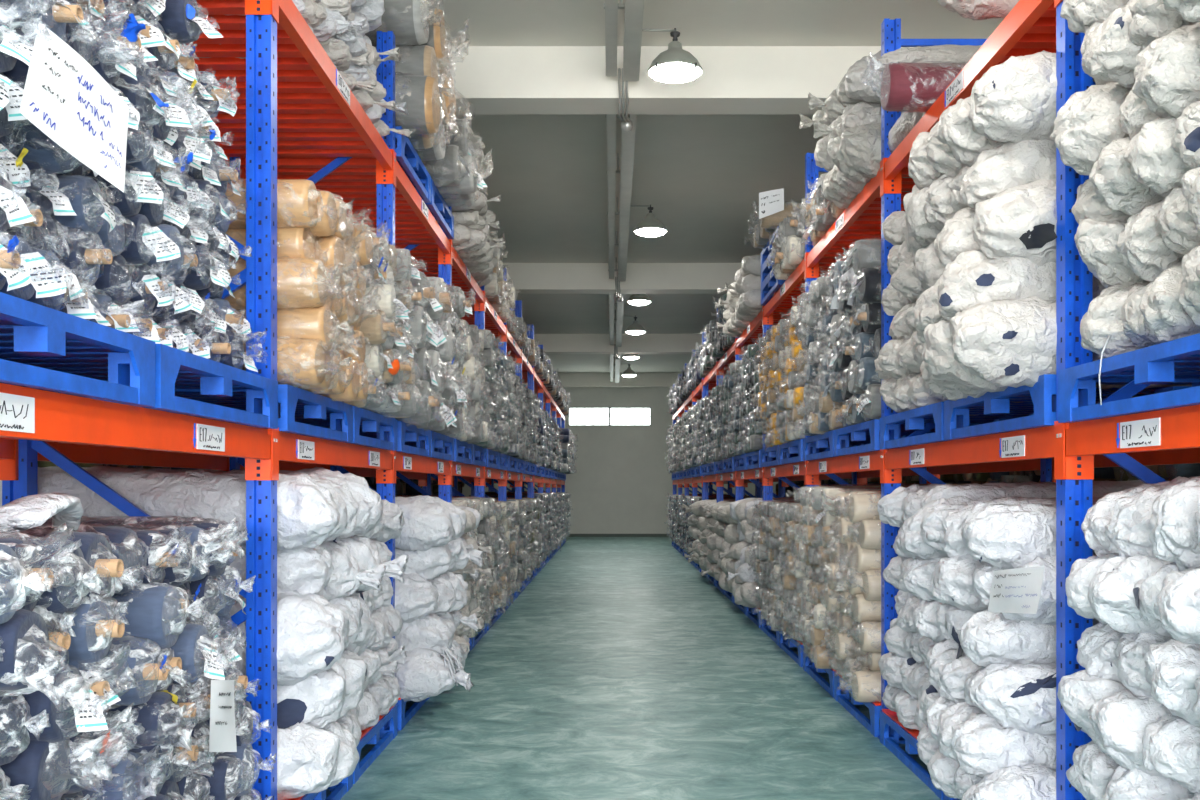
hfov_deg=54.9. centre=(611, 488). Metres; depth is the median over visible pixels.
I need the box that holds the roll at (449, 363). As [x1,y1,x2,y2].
[448,361,451,376]
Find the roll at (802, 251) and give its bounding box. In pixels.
[800,231,804,258]
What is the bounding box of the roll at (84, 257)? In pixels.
[56,227,112,285]
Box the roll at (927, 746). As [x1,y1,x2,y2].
[916,724,938,764]
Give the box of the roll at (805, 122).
[799,110,828,136]
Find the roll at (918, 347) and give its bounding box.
[911,332,924,365]
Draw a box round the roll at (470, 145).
[467,140,479,166]
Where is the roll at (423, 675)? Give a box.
[395,647,473,701]
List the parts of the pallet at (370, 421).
leg, leg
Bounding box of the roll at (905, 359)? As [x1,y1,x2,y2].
[897,338,920,373]
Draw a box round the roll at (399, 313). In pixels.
[392,304,408,321]
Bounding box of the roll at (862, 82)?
[845,50,880,102]
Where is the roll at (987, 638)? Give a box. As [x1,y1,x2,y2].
[958,610,1097,666]
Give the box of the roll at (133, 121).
[108,83,139,129]
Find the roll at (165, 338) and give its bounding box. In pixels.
[139,312,172,346]
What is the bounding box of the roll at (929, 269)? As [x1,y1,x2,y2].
[915,242,944,287]
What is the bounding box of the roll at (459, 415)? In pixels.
[437,406,462,433]
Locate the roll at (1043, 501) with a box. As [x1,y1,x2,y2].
[961,498,1055,547]
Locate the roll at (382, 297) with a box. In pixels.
[360,284,409,317]
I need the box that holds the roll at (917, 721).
[914,711,924,730]
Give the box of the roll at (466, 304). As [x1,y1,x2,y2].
[457,291,472,317]
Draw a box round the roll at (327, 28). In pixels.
[313,14,336,41]
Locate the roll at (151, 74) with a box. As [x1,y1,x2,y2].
[146,61,192,109]
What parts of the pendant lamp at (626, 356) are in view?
lamp shade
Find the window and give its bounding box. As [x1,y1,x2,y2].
[568,407,650,425]
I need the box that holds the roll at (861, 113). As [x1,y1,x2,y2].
[841,101,880,131]
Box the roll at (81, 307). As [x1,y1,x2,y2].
[58,264,97,318]
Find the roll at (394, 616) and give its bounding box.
[378,604,402,637]
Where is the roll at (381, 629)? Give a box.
[369,615,386,650]
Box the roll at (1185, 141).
[1171,101,1199,168]
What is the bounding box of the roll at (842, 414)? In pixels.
[840,402,852,425]
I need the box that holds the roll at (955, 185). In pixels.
[948,164,969,210]
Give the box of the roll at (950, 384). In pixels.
[925,363,1133,397]
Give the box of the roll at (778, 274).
[770,263,791,279]
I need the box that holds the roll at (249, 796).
[234,790,271,799]
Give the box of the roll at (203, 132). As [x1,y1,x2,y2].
[190,119,220,141]
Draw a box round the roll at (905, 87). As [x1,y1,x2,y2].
[872,62,966,111]
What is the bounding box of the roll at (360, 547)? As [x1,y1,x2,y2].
[330,535,407,604]
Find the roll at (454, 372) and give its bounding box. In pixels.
[451,362,465,382]
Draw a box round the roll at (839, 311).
[837,305,844,315]
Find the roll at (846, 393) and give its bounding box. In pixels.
[842,367,852,397]
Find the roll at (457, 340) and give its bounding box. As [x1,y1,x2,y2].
[454,318,466,342]
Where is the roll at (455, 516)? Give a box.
[395,495,463,540]
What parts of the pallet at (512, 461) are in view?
leg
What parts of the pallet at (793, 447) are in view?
leg, leg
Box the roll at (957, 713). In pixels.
[937,702,982,759]
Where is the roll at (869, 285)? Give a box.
[850,267,880,302]
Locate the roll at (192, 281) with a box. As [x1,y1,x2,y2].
[183,245,225,289]
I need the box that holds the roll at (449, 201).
[443,192,474,205]
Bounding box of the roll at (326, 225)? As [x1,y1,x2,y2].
[310,191,336,236]
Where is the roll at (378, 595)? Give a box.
[372,585,382,609]
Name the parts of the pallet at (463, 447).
leg, leg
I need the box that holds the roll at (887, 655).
[878,652,896,676]
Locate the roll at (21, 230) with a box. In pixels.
[0,184,42,241]
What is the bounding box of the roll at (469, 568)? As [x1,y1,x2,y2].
[454,562,474,575]
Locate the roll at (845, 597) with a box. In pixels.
[840,589,851,615]
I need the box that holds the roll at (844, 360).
[829,338,851,368]
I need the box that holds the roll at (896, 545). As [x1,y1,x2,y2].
[893,527,909,557]
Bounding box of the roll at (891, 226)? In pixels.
[882,211,905,244]
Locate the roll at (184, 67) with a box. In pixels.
[165,43,196,82]
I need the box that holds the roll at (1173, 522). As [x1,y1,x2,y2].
[1149,478,1199,570]
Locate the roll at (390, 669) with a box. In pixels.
[367,660,397,684]
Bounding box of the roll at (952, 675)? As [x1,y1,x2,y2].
[937,655,981,703]
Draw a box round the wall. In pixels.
[462,387,777,533]
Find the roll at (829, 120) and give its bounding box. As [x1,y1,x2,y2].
[824,114,835,124]
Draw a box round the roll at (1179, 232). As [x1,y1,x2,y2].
[1154,187,1199,254]
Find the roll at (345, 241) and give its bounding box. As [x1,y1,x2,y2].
[342,223,347,244]
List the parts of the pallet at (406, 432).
leg, leg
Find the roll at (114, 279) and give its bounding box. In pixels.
[89,255,143,305]
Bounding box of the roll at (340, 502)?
[113,470,346,534]
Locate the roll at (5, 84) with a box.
[0,74,10,109]
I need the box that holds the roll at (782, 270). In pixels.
[775,257,794,272]
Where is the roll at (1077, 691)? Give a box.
[1057,670,1126,742]
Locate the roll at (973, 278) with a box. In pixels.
[937,250,1105,320]
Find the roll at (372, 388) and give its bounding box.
[340,378,377,407]
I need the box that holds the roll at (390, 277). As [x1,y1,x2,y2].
[377,265,393,285]
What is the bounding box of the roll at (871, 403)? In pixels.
[857,384,880,418]
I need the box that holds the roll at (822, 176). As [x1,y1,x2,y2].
[810,174,829,200]
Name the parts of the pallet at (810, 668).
leg, leg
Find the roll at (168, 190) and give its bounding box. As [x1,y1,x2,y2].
[161,158,187,197]
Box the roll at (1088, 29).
[1080,22,1108,84]
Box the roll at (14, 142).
[0,120,56,155]
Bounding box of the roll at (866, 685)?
[852,671,880,701]
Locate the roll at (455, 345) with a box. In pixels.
[453,339,463,362]
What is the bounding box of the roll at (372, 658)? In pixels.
[360,649,380,687]
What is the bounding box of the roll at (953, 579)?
[932,554,987,612]
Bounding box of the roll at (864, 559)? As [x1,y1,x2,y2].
[853,543,880,572]
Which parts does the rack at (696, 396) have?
post, post, post, post, post, post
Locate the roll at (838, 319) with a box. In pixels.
[830,314,844,345]
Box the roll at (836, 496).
[834,493,849,516]
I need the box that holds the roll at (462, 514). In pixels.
[447,502,466,528]
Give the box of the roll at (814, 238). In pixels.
[803,218,821,241]
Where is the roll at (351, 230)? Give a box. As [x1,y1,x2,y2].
[347,217,354,255]
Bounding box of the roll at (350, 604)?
[329,595,362,649]
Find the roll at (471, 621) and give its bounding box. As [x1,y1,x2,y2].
[450,611,478,630]
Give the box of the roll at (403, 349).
[393,327,416,356]
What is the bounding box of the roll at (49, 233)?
[39,213,68,254]
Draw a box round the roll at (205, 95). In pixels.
[182,55,213,99]
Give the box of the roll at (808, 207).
[805,205,812,218]
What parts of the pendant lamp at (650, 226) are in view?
bracket arm, lamp shade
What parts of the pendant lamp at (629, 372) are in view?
lamp shade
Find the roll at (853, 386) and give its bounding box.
[848,360,864,393]
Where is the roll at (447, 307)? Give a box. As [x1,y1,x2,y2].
[433,292,451,324]
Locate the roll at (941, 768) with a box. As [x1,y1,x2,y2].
[927,752,961,799]
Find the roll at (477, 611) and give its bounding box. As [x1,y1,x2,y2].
[462,605,480,616]
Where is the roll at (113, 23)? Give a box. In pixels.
[93,15,157,64]
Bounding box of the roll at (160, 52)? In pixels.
[145,20,193,71]
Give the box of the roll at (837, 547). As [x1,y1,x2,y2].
[832,540,843,563]
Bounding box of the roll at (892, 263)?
[887,245,900,275]
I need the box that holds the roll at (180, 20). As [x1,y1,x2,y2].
[149,0,222,42]
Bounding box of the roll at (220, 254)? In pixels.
[213,229,249,267]
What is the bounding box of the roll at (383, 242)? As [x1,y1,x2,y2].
[377,237,388,264]
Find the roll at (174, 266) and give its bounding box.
[142,224,194,274]
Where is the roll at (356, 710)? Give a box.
[350,706,359,717]
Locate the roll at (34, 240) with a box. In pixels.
[27,199,39,248]
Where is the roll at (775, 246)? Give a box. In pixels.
[771,242,778,255]
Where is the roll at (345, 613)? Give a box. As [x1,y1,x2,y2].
[343,610,349,637]
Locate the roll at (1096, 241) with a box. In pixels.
[1074,219,1142,287]
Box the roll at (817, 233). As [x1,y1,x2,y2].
[807,224,826,236]
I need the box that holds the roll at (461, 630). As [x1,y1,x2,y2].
[454,613,484,636]
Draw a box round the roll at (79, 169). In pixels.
[51,160,97,176]
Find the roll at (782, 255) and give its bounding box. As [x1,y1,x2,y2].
[776,243,798,268]
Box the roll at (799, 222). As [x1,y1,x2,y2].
[790,209,804,236]
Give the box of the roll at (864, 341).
[854,332,874,363]
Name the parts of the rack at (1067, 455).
post, post, post, post, post, post, post, post, post, post, post, post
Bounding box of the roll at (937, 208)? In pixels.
[923,174,956,230]
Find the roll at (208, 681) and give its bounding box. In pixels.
[206,678,242,723]
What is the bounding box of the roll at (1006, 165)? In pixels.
[959,139,1055,208]
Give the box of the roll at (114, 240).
[94,205,124,255]
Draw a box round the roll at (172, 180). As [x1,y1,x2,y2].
[153,162,182,188]
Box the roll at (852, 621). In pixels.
[849,616,855,637]
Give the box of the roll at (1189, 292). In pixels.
[1178,245,1199,326]
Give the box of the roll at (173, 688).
[167,673,207,736]
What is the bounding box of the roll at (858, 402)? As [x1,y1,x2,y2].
[856,390,873,420]
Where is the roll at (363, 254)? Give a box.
[352,225,372,264]
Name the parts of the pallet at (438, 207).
leg, leg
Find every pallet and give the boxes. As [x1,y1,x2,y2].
[0,292,154,406]
[0,344,277,428]
[39,384,352,441]
[179,406,396,449]
[286,773,352,799]
[287,421,430,455]
[353,704,396,783]
[357,431,453,460]
[395,126,430,202]
[396,697,429,729]
[402,439,472,463]
[411,179,453,238]
[431,453,508,469]
[434,444,486,466]
[458,449,498,468]
[469,637,472,651]
[471,456,516,471]
[473,624,486,647]
[487,607,498,630]
[489,459,523,472]
[494,595,508,617]
[495,461,529,473]
[509,588,516,605]
[517,581,523,596]
[524,575,529,588]
[526,463,534,474]
[530,568,534,581]
[534,465,540,475]
[535,562,540,575]
[537,466,544,476]
[545,469,551,477]
[683,469,689,477]
[687,468,691,477]
[691,467,694,476]
[695,466,700,476]
[695,563,700,571]
[701,464,710,475]
[707,462,714,474]
[707,574,714,584]
[715,460,760,473]
[715,579,730,592]
[723,457,775,472]
[723,590,733,602]
[734,454,793,470]
[734,597,749,613]
[745,450,802,468]
[745,607,760,627]
[761,226,778,268]
[761,249,777,286]
[761,271,785,305]
[761,445,826,466]
[761,614,784,645]
[779,439,870,463]
[779,631,803,666]
[803,430,941,460]
[803,647,850,696]
[834,419,1031,455]
[834,671,901,736]
[880,402,1141,448]
[880,709,943,799]
[944,374,1199,439]
[944,794,960,799]
[1058,333,1199,422]
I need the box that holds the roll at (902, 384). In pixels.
[894,373,918,410]
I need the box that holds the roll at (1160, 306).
[1139,265,1199,342]
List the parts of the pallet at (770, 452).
leg, leg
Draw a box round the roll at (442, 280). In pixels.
[437,277,444,292]
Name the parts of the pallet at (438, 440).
leg, leg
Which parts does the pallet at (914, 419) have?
leg, leg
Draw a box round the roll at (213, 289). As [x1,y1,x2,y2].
[196,252,231,297]
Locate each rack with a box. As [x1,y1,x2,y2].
[0,0,533,799]
[469,345,564,497]
[673,333,755,543]
[702,0,1199,799]
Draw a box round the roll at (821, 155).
[814,135,834,171]
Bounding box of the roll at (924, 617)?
[913,599,946,642]
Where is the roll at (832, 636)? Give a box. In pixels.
[830,629,835,651]
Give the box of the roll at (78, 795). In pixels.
[61,791,89,799]
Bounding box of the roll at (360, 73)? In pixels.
[343,57,368,81]
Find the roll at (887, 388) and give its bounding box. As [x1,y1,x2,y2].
[880,377,904,412]
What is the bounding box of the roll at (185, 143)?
[158,126,211,166]
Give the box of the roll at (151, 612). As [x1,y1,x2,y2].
[105,582,202,648]
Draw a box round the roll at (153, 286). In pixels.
[128,264,173,312]
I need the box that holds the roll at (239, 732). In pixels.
[206,718,249,755]
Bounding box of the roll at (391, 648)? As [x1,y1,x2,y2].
[383,638,397,655]
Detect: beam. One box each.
[448,46,912,113]
[503,263,741,293]
[526,334,701,353]
[556,373,681,386]
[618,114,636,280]
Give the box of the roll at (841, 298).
[830,280,857,312]
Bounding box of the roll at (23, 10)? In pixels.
[0,0,49,23]
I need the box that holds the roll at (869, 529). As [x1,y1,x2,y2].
[859,519,880,548]
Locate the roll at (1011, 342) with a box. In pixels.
[949,296,1191,389]
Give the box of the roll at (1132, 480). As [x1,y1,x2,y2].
[973,480,1140,484]
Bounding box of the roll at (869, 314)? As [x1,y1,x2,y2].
[854,303,880,332]
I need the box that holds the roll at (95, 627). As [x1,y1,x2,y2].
[56,594,126,663]
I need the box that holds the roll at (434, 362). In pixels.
[427,350,441,392]
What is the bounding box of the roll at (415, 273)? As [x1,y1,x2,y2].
[406,265,420,280]
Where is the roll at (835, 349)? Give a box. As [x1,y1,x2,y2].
[832,345,842,372]
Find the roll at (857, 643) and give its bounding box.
[856,640,860,662]
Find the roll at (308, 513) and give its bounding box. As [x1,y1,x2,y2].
[0,467,339,553]
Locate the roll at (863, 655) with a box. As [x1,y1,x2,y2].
[860,649,867,666]
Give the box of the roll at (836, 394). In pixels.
[822,372,843,401]
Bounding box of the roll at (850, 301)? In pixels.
[847,275,863,307]
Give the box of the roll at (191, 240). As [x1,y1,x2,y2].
[185,213,211,245]
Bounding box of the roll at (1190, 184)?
[1181,167,1199,232]
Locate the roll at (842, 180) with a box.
[836,167,909,192]
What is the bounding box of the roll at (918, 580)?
[903,557,943,600]
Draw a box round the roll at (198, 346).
[172,321,209,358]
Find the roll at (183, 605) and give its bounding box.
[163,579,200,624]
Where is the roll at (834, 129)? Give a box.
[814,115,841,137]
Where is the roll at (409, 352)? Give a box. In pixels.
[403,344,413,357]
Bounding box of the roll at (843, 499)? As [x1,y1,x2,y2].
[837,494,849,517]
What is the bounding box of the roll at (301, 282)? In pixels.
[225,258,326,308]
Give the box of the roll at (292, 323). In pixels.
[232,305,332,350]
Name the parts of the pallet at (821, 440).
leg, leg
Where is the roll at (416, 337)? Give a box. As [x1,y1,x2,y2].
[401,305,434,347]
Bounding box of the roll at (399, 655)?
[375,645,406,674]
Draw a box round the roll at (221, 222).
[210,192,236,232]
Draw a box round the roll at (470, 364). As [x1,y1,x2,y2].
[458,356,475,379]
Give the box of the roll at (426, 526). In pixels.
[395,498,454,550]
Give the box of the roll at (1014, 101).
[967,50,1094,142]
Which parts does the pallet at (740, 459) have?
leg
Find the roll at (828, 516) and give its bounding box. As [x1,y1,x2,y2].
[814,510,834,526]
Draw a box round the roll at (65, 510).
[0,492,134,598]
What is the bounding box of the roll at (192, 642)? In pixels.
[169,624,224,686]
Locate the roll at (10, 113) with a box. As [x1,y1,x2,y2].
[0,72,26,136]
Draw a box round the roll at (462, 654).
[452,639,466,669]
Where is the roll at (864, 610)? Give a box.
[853,594,880,622]
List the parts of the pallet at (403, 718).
leg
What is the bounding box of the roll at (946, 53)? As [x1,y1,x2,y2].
[877,44,981,72]
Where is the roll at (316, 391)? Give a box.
[303,358,333,393]
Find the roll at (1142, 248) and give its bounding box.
[1115,201,1184,281]
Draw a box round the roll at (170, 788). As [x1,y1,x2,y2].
[159,781,185,799]
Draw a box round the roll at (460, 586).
[440,571,467,612]
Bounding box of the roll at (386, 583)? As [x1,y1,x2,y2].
[381,575,392,606]
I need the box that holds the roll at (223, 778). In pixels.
[198,753,248,799]
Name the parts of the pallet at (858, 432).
leg, leg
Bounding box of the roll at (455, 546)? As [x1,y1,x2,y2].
[448,537,462,565]
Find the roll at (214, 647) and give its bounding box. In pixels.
[185,622,216,650]
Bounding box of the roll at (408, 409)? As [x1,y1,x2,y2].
[374,384,415,416]
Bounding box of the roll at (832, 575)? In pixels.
[827,564,844,589]
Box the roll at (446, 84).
[439,73,455,124]
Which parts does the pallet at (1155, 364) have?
leg, leg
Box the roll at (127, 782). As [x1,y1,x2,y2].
[82,751,160,799]
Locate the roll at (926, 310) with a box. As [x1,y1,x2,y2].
[913,279,944,330]
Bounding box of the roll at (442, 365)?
[439,362,444,393]
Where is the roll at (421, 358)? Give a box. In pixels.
[405,347,437,385]
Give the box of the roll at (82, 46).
[66,1,145,64]
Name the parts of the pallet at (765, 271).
leg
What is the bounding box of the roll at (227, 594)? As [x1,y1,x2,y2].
[217,565,254,615]
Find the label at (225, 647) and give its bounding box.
[199,621,241,668]
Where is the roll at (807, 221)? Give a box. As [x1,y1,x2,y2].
[805,203,811,226]
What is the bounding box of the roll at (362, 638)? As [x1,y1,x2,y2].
[346,595,370,651]
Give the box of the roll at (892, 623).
[889,618,896,627]
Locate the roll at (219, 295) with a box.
[209,285,234,298]
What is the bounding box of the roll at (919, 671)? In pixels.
[906,663,928,694]
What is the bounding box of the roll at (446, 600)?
[429,575,455,615]
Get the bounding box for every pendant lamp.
[622,364,635,376]
[623,315,645,334]
[623,354,638,359]
[627,294,650,305]
[631,205,666,236]
[642,28,702,82]
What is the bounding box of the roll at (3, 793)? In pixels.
[0,768,21,799]
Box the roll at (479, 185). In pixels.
[442,176,482,198]
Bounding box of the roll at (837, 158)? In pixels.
[827,136,870,183]
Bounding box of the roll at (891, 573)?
[883,556,907,589]
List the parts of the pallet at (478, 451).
leg, leg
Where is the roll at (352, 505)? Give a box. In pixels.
[44,466,358,541]
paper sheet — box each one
[19,22,129,192]
[209,680,236,751]
[759,188,783,218]
[834,267,856,295]
[988,566,1043,613]
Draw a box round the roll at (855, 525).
[853,523,858,541]
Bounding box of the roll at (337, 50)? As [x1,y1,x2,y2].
[320,37,348,65]
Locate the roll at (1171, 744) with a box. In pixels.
[1142,713,1199,793]
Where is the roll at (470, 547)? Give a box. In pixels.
[465,544,473,552]
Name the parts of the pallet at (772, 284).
leg, leg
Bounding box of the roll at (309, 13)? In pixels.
[301,0,316,23]
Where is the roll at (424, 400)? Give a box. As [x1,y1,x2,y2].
[395,381,438,422]
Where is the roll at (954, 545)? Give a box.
[942,498,1098,556]
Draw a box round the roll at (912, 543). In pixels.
[898,496,1101,559]
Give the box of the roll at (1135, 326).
[1121,281,1160,346]
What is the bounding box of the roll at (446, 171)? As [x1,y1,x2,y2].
[422,145,469,185]
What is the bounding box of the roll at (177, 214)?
[161,191,190,228]
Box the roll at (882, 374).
[874,356,892,379]
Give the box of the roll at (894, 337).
[889,320,902,339]
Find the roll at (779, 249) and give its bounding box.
[771,238,780,251]
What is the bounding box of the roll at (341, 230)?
[333,198,346,239]
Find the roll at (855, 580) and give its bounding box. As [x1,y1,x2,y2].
[847,567,862,594]
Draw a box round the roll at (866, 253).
[845,239,880,274]
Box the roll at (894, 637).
[884,625,911,656]
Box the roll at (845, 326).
[834,312,856,340]
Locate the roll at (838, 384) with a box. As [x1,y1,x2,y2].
[835,381,848,401]
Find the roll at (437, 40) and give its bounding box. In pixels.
[372,8,445,60]
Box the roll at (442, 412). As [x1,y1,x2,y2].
[423,392,456,429]
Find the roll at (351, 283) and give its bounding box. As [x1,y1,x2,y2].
[350,263,352,286]
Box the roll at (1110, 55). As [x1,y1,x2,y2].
[1082,0,1145,87]
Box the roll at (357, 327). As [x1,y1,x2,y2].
[342,299,360,330]
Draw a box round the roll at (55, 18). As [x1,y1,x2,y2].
[14,0,91,42]
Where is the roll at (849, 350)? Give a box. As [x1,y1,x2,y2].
[845,334,856,360]
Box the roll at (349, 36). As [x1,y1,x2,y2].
[332,21,356,46]
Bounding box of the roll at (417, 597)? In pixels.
[395,573,438,623]
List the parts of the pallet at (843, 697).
leg, leg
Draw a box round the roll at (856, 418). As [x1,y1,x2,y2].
[847,394,865,423]
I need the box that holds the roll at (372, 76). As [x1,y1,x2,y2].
[354,69,376,91]
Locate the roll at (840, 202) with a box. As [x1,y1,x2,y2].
[823,171,852,208]
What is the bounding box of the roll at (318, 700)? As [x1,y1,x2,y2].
[236,662,345,729]
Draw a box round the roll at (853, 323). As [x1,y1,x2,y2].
[849,317,864,335]
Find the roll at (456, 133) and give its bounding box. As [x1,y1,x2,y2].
[444,119,467,156]
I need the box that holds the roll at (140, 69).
[120,50,170,82]
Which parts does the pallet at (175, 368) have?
leg, leg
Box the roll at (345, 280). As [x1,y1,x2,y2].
[340,244,351,285]
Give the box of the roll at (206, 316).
[182,290,214,325]
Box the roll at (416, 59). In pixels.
[374,45,437,81]
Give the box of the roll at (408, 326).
[399,319,410,330]
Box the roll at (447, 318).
[444,312,457,333]
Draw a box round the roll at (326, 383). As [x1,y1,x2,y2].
[291,349,332,388]
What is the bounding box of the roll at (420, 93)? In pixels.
[376,75,439,134]
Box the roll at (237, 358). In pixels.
[218,332,260,371]
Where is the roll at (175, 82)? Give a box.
[157,71,196,115]
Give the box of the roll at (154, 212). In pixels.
[138,180,167,225]
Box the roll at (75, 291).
[27,249,84,309]
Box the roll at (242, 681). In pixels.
[223,662,256,699]
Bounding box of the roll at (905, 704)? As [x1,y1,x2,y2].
[894,693,917,729]
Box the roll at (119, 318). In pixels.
[90,294,139,331]
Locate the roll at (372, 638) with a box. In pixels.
[366,617,376,648]
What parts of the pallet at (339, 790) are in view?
leg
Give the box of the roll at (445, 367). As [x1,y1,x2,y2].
[443,356,454,379]
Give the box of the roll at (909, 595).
[906,592,914,599]
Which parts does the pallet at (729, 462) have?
leg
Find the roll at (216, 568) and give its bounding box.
[42,516,244,576]
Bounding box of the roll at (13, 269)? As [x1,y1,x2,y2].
[0,235,31,290]
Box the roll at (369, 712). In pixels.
[358,692,379,730]
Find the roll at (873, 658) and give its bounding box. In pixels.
[867,652,880,670]
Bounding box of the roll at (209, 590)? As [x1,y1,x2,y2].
[189,575,224,622]
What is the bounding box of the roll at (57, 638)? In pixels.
[33,605,75,662]
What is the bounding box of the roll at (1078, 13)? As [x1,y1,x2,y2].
[1060,0,1128,32]
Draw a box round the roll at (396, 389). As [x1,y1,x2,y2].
[371,383,409,411]
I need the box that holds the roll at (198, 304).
[152,283,204,323]
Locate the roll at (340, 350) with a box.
[336,326,343,354]
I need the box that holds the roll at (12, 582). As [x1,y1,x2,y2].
[0,544,47,623]
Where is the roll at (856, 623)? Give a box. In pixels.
[855,622,858,641]
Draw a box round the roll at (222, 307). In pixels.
[210,298,250,337]
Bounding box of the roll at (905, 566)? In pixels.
[899,558,913,592]
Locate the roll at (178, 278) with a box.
[169,246,201,284]
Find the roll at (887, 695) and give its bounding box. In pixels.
[882,685,897,712]
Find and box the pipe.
[606,114,615,278]
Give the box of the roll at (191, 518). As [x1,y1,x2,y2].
[88,517,247,565]
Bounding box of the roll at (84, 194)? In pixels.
[51,175,115,234]
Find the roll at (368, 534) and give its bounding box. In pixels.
[357,527,374,536]
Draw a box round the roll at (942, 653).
[927,638,966,691]
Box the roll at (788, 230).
[782,217,795,243]
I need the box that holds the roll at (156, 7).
[126,0,165,19]
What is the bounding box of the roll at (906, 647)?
[903,633,913,654]
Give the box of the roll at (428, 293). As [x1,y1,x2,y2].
[410,271,442,313]
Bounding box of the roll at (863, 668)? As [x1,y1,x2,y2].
[859,667,869,670]
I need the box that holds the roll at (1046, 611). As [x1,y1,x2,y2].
[1002,555,1099,624]
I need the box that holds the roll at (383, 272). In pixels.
[372,258,387,283]
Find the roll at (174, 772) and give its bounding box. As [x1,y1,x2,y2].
[165,727,218,782]
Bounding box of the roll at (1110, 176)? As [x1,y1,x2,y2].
[1089,137,1164,215]
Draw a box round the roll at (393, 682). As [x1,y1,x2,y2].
[381,674,399,707]
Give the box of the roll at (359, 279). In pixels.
[352,262,365,299]
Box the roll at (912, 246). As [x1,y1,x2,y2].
[902,220,923,256]
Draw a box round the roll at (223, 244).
[193,221,228,254]
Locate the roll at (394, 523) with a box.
[367,512,402,538]
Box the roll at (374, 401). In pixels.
[360,376,381,408]
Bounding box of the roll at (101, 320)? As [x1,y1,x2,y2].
[85,286,110,325]
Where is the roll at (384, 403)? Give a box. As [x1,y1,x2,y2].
[365,383,400,410]
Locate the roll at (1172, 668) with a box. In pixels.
[1145,639,1199,726]
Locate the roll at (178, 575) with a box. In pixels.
[133,528,206,585]
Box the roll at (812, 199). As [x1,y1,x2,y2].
[810,192,815,216]
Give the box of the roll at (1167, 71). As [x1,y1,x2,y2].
[1131,22,1199,117]
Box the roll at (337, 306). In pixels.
[331,279,342,317]
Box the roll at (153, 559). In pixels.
[131,529,184,583]
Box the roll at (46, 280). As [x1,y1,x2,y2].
[0,234,66,299]
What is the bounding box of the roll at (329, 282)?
[324,267,333,309]
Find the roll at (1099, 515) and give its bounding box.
[1081,481,1169,557]
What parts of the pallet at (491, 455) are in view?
leg, leg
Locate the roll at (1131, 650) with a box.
[1114,632,1172,696]
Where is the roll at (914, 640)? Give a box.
[909,632,923,662]
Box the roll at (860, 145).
[839,123,910,177]
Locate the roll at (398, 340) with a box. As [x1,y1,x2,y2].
[391,336,405,348]
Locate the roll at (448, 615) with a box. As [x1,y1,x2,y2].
[438,611,453,621]
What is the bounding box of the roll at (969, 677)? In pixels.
[964,667,985,705]
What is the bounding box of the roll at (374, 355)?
[364,344,392,376]
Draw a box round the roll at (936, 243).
[934,227,943,258]
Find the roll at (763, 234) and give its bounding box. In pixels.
[760,227,773,238]
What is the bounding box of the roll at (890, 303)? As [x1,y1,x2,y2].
[881,284,903,315]
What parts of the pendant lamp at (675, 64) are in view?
bracket arm, lamp shade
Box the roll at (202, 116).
[187,93,214,127]
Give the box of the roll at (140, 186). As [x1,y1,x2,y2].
[85,165,163,216]
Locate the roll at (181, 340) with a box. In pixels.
[152,317,192,351]
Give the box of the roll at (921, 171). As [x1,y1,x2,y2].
[908,132,942,189]
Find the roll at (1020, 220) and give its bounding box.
[971,179,1056,265]
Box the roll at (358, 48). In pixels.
[349,33,367,56]
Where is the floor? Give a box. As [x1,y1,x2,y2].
[326,537,940,799]
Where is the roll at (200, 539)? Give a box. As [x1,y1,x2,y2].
[48,518,235,580]
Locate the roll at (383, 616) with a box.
[372,609,393,647]
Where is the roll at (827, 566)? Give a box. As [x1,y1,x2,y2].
[825,563,833,583]
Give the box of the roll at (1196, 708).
[1193,677,1199,720]
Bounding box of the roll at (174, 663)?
[154,647,188,690]
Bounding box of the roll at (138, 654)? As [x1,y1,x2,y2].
[95,637,171,708]
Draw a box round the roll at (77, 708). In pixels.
[23,662,111,742]
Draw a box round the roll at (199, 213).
[188,179,235,223]
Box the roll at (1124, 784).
[1102,766,1193,799]
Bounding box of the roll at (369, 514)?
[205,467,383,539]
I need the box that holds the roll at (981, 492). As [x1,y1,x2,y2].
[921,481,1170,507]
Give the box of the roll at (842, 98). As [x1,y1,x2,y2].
[836,74,863,106]
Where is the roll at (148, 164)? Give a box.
[126,130,192,180]
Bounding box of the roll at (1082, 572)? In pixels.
[1065,553,1119,625]
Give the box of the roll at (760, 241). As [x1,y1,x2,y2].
[756,221,768,244]
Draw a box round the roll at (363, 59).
[336,52,369,70]
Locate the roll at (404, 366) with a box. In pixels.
[386,349,411,383]
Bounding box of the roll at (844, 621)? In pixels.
[839,611,849,633]
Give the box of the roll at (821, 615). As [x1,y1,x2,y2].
[813,604,829,628]
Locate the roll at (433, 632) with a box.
[395,613,464,685]
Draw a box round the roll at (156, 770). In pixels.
[141,748,187,794]
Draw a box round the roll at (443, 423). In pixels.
[429,402,444,430]
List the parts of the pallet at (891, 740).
leg, leg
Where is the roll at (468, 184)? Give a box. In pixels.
[436,155,486,194]
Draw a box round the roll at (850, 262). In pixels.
[841,247,857,276]
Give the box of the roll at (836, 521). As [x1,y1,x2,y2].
[834,515,839,540]
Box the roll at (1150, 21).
[1128,0,1194,46]
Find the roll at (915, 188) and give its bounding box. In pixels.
[912,184,918,192]
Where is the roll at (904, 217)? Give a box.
[901,215,905,233]
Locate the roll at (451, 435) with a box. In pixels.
[446,422,466,436]
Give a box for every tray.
[604,0,643,382]
[605,0,617,76]
[609,294,613,344]
[610,354,613,381]
[615,354,620,382]
[616,294,624,346]
[623,0,643,80]
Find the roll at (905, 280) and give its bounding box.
[890,256,925,298]
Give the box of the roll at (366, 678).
[353,652,367,686]

